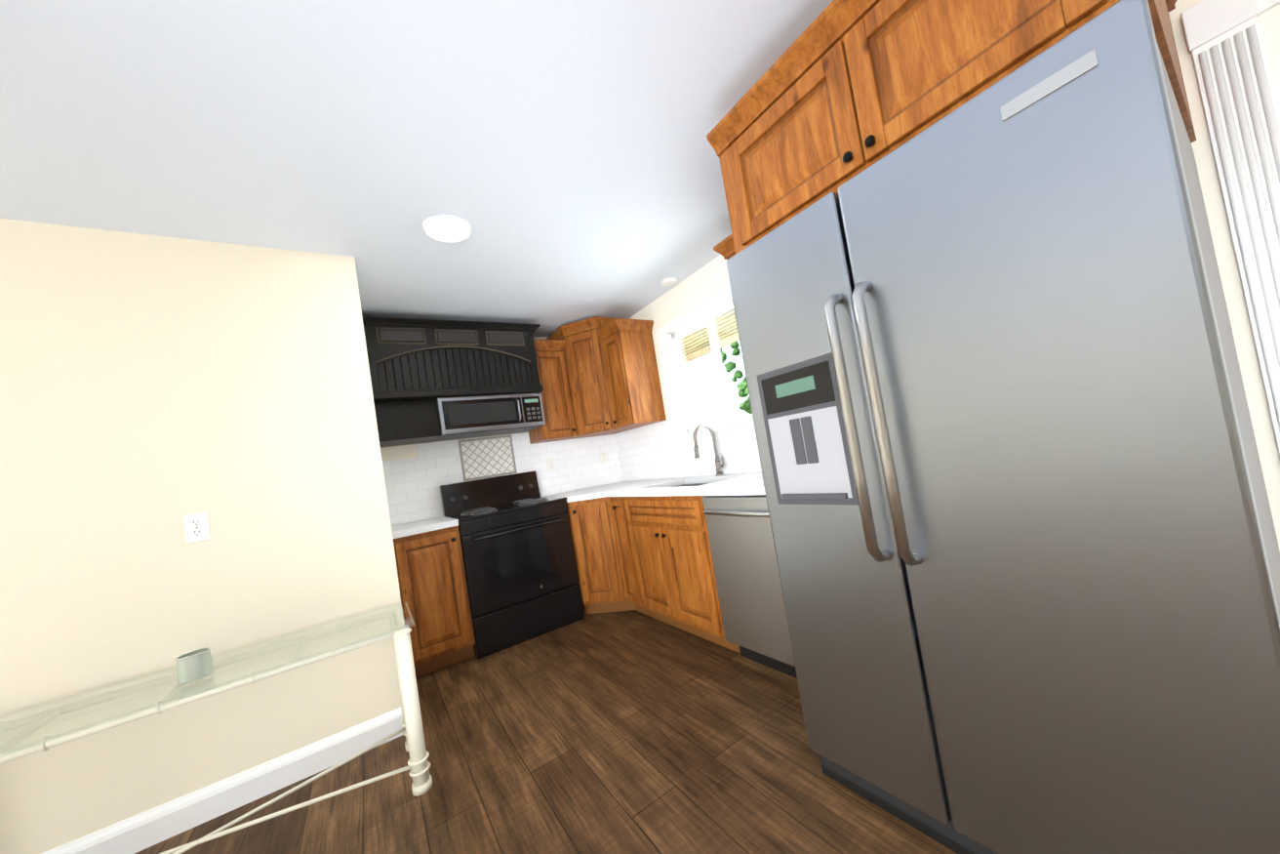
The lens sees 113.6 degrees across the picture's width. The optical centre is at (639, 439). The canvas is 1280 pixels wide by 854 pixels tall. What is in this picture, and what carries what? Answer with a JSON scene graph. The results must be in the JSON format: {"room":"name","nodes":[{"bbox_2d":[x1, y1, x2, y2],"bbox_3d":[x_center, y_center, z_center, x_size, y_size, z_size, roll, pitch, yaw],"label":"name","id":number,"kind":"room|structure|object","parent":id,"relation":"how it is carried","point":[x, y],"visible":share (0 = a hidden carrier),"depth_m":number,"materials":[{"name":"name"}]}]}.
{"room":"kitchen","nodes":[
{"label":"kitchen","id":0,"kind":"room"},
{"bbox_2d":[0,218,400,853],"bbox_3d":[-3.314,0.537,1.472,4.124,2.362,1.270,-8,-3,-34],"label":"wall","id":1,"kind":"structure","parent":0,"point":[154,390],"depth_m":1.69,"materials":[{"name":"beige paint"}]},
{"bbox_2d":[182,511,210,543],"bbox_3d":[-1.811,0.358,1.712,0.072,0.116,0.009,-8,-3,-34],"label":"outlet","id":2,"kind":"object","parent":1,"relation":"attached to","point":[196,527],"visible":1,"depth_m":1.71,"materials":[{"name":"white plastic"}]},
{"bbox_2d":[41,706,403,853],"bbox_3d":[-2.859,1.583,1.028,4.128,0.122,0.316,-8,-3,-34],"label":"baseboard","id":3,"kind":"structure","parent":1,"relation":"attached to","point":[140,831],"depth_m":1.67,"materials":[{"name":"white wood"}]},
{"bbox_2d":[0,0,833,337],"bbox_3d":[-1.167,-1.107,-0.215,6.390,0.080,6.800,-8,-3,-34],"label":"ceiling","id":4,"kind":"structure","parent":0,"point":[560,158],"depth_m":1.42,"materials":[{"name":"white paint"}]},
{"bbox_2d":[422,214,472,242],"bbox_3d":[-0.925,-1.012,2.018,0.216,0.017,0.216,-8,-3,-34],"label":"recessed light","id":5,"kind":"object","parent":4,"relation":"in","point":[448,228],"visible":1,"depth_m":2.00,"materials":[{"name":"white"}]},
{"bbox_2d":[661,277,676,285],"bbox_3d":[0.209,-1.150,3.052,0.110,0.024,0.110,-8,-3,-34],"label":"ceiling sensor","id":6,"kind":"object","parent":4,"relation":"attached to","point":[668,281],"visible":1,"depth_m":3.03,"materials":[{"name":"white plastic"}]},
{"bbox_2d":[380,336,607,525],"bbox_3d":[-1.093,0.266,3.659,2.026,2.362,0.120,-8,-3,-34],"label":"wall","id":7,"kind":"structure","parent":0,"point":[395,453],"depth_m":3.16,"materials":[{"name":"beige paint"}]},
{"bbox_2d":[361,316,542,446],"bbox_3d":[-1.365,-0.433,3.203,1.214,0.802,0.491,-8,-3,-34],"label":"range hood","id":8,"kind":"object","parent":7,"relation":"attached to","point":[419,368],"visible":0.94,"depth_m":2.94,"materials":[{"name":"black wood"}]},
{"bbox_2d":[434,392,545,441],"bbox_3d":[-1.189,-0.182,3.285,0.752,0.261,0.486,-8,-3,-34],"label":"microwave","id":9,"kind":"object","parent":8,"relation":"attached to","point":[466,417],"visible":1,"depth_m":3.10,"materials":[{"name":"grey metal"}]},
{"bbox_2d":[382,433,620,525],"bbox_3d":[-1.073,0.239,3.599,1.980,0.574,0.005,-8,-3,-34],"label":"tile backsplash","id":10,"kind":"structure","parent":7,"relation":"attached to","point":[413,485],"depth_m":3.60,"materials":[{"name":"white tile"}]},
{"bbox_2d":[457,435,517,480],"bbox_3d":[-1.260,0.143,3.482,0.430,0.333,0.008,-8,-3,-34],"label":"wall panel","id":11,"kind":"object","parent":10,"relation":"attached to","point":[487,457],"visible":1,"depth_m":3.48,"materials":[{"name":"tile"}]},
{"bbox_2d":[546,457,556,471],"bbox_3d":[-0.796,0.224,3.773,0.072,0.116,0.009,-8,-3,-34],"label":"outlet","id":12,"kind":"object","parent":10,"relation":"attached to","point":[551,464],"visible":1,"depth_m":3.77,"materials":[{"name":"white plastic"}]},
{"bbox_2d":[600,450,607,463],"bbox_3d":[-0.351,0.164,4.074,0.072,0.116,0.009,-8,-3,-34],"label":"outlet","id":13,"kind":"object","parent":10,"relation":"attached to","point":[603,456],"visible":1,"depth_m":4.07,"materials":[{"name":"white plastic"}]},
{"bbox_2d":[528,339,577,443],"bbox_3d":[-0.806,-0.411,3.647,0.310,0.825,0.365,-8,-3,-34],"label":"upper cabinet","id":14,"kind":"object","parent":7,"relation":"attached to","point":[558,410],"visible":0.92,"depth_m":3.53,"materials":[{"name":"brown wood"}]},
{"bbox_2d":[134,609,957,853],"bbox_3d":[-0.783,1.292,-0.307,6.390,0.060,6.800,-8,-3,-34],"label":"floor","id":15,"kind":"structure","parent":0,"point":[628,732],"depth_m":1.59,"materials":[{"name":"brown wood"}]},
{"bbox_2d":[0,600,432,853],"bbox_3d":[-1.513,1.122,1.405,1.388,0.635,0.433,-8,-3,-34],"label":"console table","id":16,"kind":"object","parent":15,"relation":"on","point":[36,730],"visible":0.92,"depth_m":1.46,"materials":[{"name":"beige metal"}]},
{"bbox_2d":[174,646,213,683],"bbox_3d":[-1.497,0.756,1.409,0.084,0.081,0.084,-8,-3,-34],"label":"candle jar","id":17,"kind":"object","parent":16,"relation":"on","point":[194,664],"visible":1,"depth_m":1.39,"materials":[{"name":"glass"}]},
{"bbox_2d":[393,524,475,678],"bbox_3d":[-1.433,1.044,2.854,0.384,0.872,0.655,-8,-3,-34],"label":"base cabinet","id":18,"kind":"object","parent":15,"relation":"on","point":[432,580],"visible":0.96,"depth_m":2.62,"materials":[{"name":"brown wood"}]},
{"bbox_2d":[391,516,458,539],"bbox_3d":[-1.510,0.593,2.878,0.386,0.040,0.637,-8,-3,-34],"label":"countertop","id":19,"kind":"structure","parent":18,"relation":"on","point":[431,524],"depth_m":2.67,"materials":[{"name":"white stone"}]},
{"bbox_2d":[440,470,583,659],"bbox_3d":[-0.964,0.840,3.156,0.764,1.150,0.694,-8,-3,-34],"label":"range","id":20,"kind":"object","parent":15,"relation":"on","point":[519,559],"visible":1,"depth_m":2.93,"materials":[{"name":"black metal"}]},
{"bbox_2d":[566,496,636,613],"bbox_3d":[-0.231,0.879,3.551,0.855,0.872,0.845,-8,-3,-34],"label":"base cabinet","id":21,"kind":"object","parent":15,"relation":"on","point":[600,583],"visible":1,"depth_m":3.12,"materials":[{"name":"brown wood"}]},
{"bbox_2d":[540,490,601,502],"bbox_3d":[-0.579,0.464,3.377,0.196,0.040,0.853,-8,-3,-34],"label":"countertop","id":22,"kind":"structure","parent":21,"relation":"on","point":[572,496],"depth_m":3.16,"materials":[{"name":"white stone"}]},
{"bbox_2d":[574,471,765,497],"bbox_3d":[0.249,0.313,2.895,0.667,0.040,2.592,-8,-3,-34],"label":"countertop","id":23,"kind":"structure","parent":21,"relation":"on","point":[740,484],"depth_m":2.61,"materials":[{"name":"white stone"}]},
{"bbox_2d":[675,482,708,486],"bbox_3d":[0.349,0.405,2.741,0.412,0.182,0.632,-8,-3,-34],"label":"sink basin","id":24,"kind":"object","parent":23,"relation":"in","point":[692,484],"depth_m":3.03,"materials":[{"name":"metal"}]},
{"bbox_2d":[693,423,724,476],"bbox_3d":[0.465,0.069,2.832,0.227,0.366,0.097,-8,-3,-34],"label":"faucet","id":25,"kind":"object","parent":23,"relation":"on","point":[719,466],"visible":1,"depth_m":2.86,"materials":[{"name":"silver metal"}]},
{"bbox_2d":[609,496,652,617],"bbox_3d":[0.135,0.805,3.165,0.665,0.872,0.208,-8,-3,-34],"label":"base cabinet","id":26,"kind":"object","parent":15,"relation":"on","point":[625,557],"visible":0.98,"depth_m":2.98,"materials":[{"name":"brown wood"}]},
{"bbox_2d":[624,482,740,652],"bbox_3d":[0.418,0.744,2.732,0.665,0.872,0.830,-8,-3,-34],"label":"base cabinet","id":27,"kind":"object","parent":15,"relation":"on","point":[676,580],"visible":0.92,"depth_m":2.50,"materials":[{"name":"brown wood"}]},
{"bbox_2d":[702,494,797,678],"bbox_3d":[0.789,0.663,2.118,0.678,0.868,0.597,-8,-3,-34],"label":"dishwasher","id":28,"kind":"object","parent":15,"relation":"on","point":[749,590],"visible":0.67,"depth_m":2.00,"materials":[{"name":"grey metal"}]},
{"bbox_2d":[726,0,1279,853],"bbox_3d":[1.046,0.140,1.272,1.006,1.755,0.942,-8,-3,-34],"label":"refrigerator","id":29,"kind":"object","parent":15,"relation":"on","point":[1027,552],"visible":1,"depth_m":0.86,"materials":[{"name":"grey metal"}]},
{"bbox_2d":[625,0,1279,551],"bbox_3d":[1.609,-0.249,1.481,0.120,2.362,6.800,-8,-3,-34],"label":"wall","id":30,"kind":"structure","parent":0,"point":[705,283],"depth_m":1.21,"materials":[{"name":"beige paint"}]},
{"bbox_2d":[546,316,643,439],"bbox_3d":[-0.399,-0.533,3.778,0.567,0.948,0.620,-8,-3,-34],"label":"upper cabinet","id":31,"kind":"object","parent":30,"relation":"attached to","point":[588,382],"visible":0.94,"depth_m":3.56,"materials":[{"name":"brown wood"}]},
{"bbox_2d":[597,318,666,428],"bbox_3d":[-0.061,-0.537,3.458,0.365,0.825,0.314,-8,-3,-34],"label":"upper cabinet","id":32,"kind":"object","parent":30,"relation":"attached to","point":[632,374],"visible":1,"depth_m":3.37,"materials":[{"name":"brown wood"}]},
{"bbox_2d":[612,419,761,480],"bbox_3d":[0.481,0.022,3.093,0.006,0.474,2.590,-8,-3,-34],"label":"tile backsplash","id":33,"kind":"structure","parent":30,"relation":"attached to","point":[639,457],"depth_m":3.43,"materials":[{"name":"white tile"}]},
{"bbox_2d":[654,286,755,445],"bbox_3d":[0.530,-0.489,2.987,0.170,0.948,1.106,-8,-3,-34],"label":"window","id":34,"kind":"structure","parent":30,"relation":"in","point":[726,425],"depth_m":3.13,"materials":[{"name":"white"}]},
{"bbox_2d":[679,308,739,363],"bbox_3d":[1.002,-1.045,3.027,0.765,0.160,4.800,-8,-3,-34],"label":"window blind","id":35,"kind":"object","parent":30,"relation":"attached to","point":[699,340],"depth_m":3.83,"materials":[{"name":"beige"}]},
{"bbox_2d":[713,233,735,260],"bbox_3d":[0.778,-0.720,2.177,0.365,0.825,0.580,-8,-3,-34],"label":"upper cabinet","id":36,"kind":"object","parent":30,"relation":"attached to","point":[725,248],"visible":0.02,"depth_m":2.28,"materials":[{"name":"brown wood"}]},
{"bbox_2d":[706,0,1196,254],"bbox_3d":[1.014,-0.565,1.337,0.944,1.329,1.026,-8,-3,-34],"label":"upper cabinet","id":37,"kind":"object","parent":30,"relation":"attached to","point":[836,96],"visible":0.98,"depth_m":1.11,"materials":[{"name":"brown wood"}]},
{"bbox_2d":[1181,0,1279,452],"bbox_3d":[2.007,-0.231,0.758,0.025,2.145,1.000,-8,-3,-34],"label":"vertical blinds","id":38,"kind":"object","parent":30,"relation":"attached to","point":[1224,44],"depth_m":1.15,"materials":[{"name":"white plastic"}]},
{"label":"outside","id":39,"kind":"structure","parent":0,"visible":0},
{"bbox_3d":[19.990,-0.720,25.293,56.720,0.120,60.000,-8,-3,-34],"label":"ground","id":40,"kind":"structure","parent":39,"visible":0},
{"bbox_2d":[719,341,751,414],"bbox_3d":[4.584,-1.854,12.669,3.085,6.058,5.483,-8,-3,-34],"label":"tree","id":41,"kind":"object","parent":40,"relation":"on","point":[747,408],"depth_m":13.93,"materials":[{"name":"green plant"}]}
]}

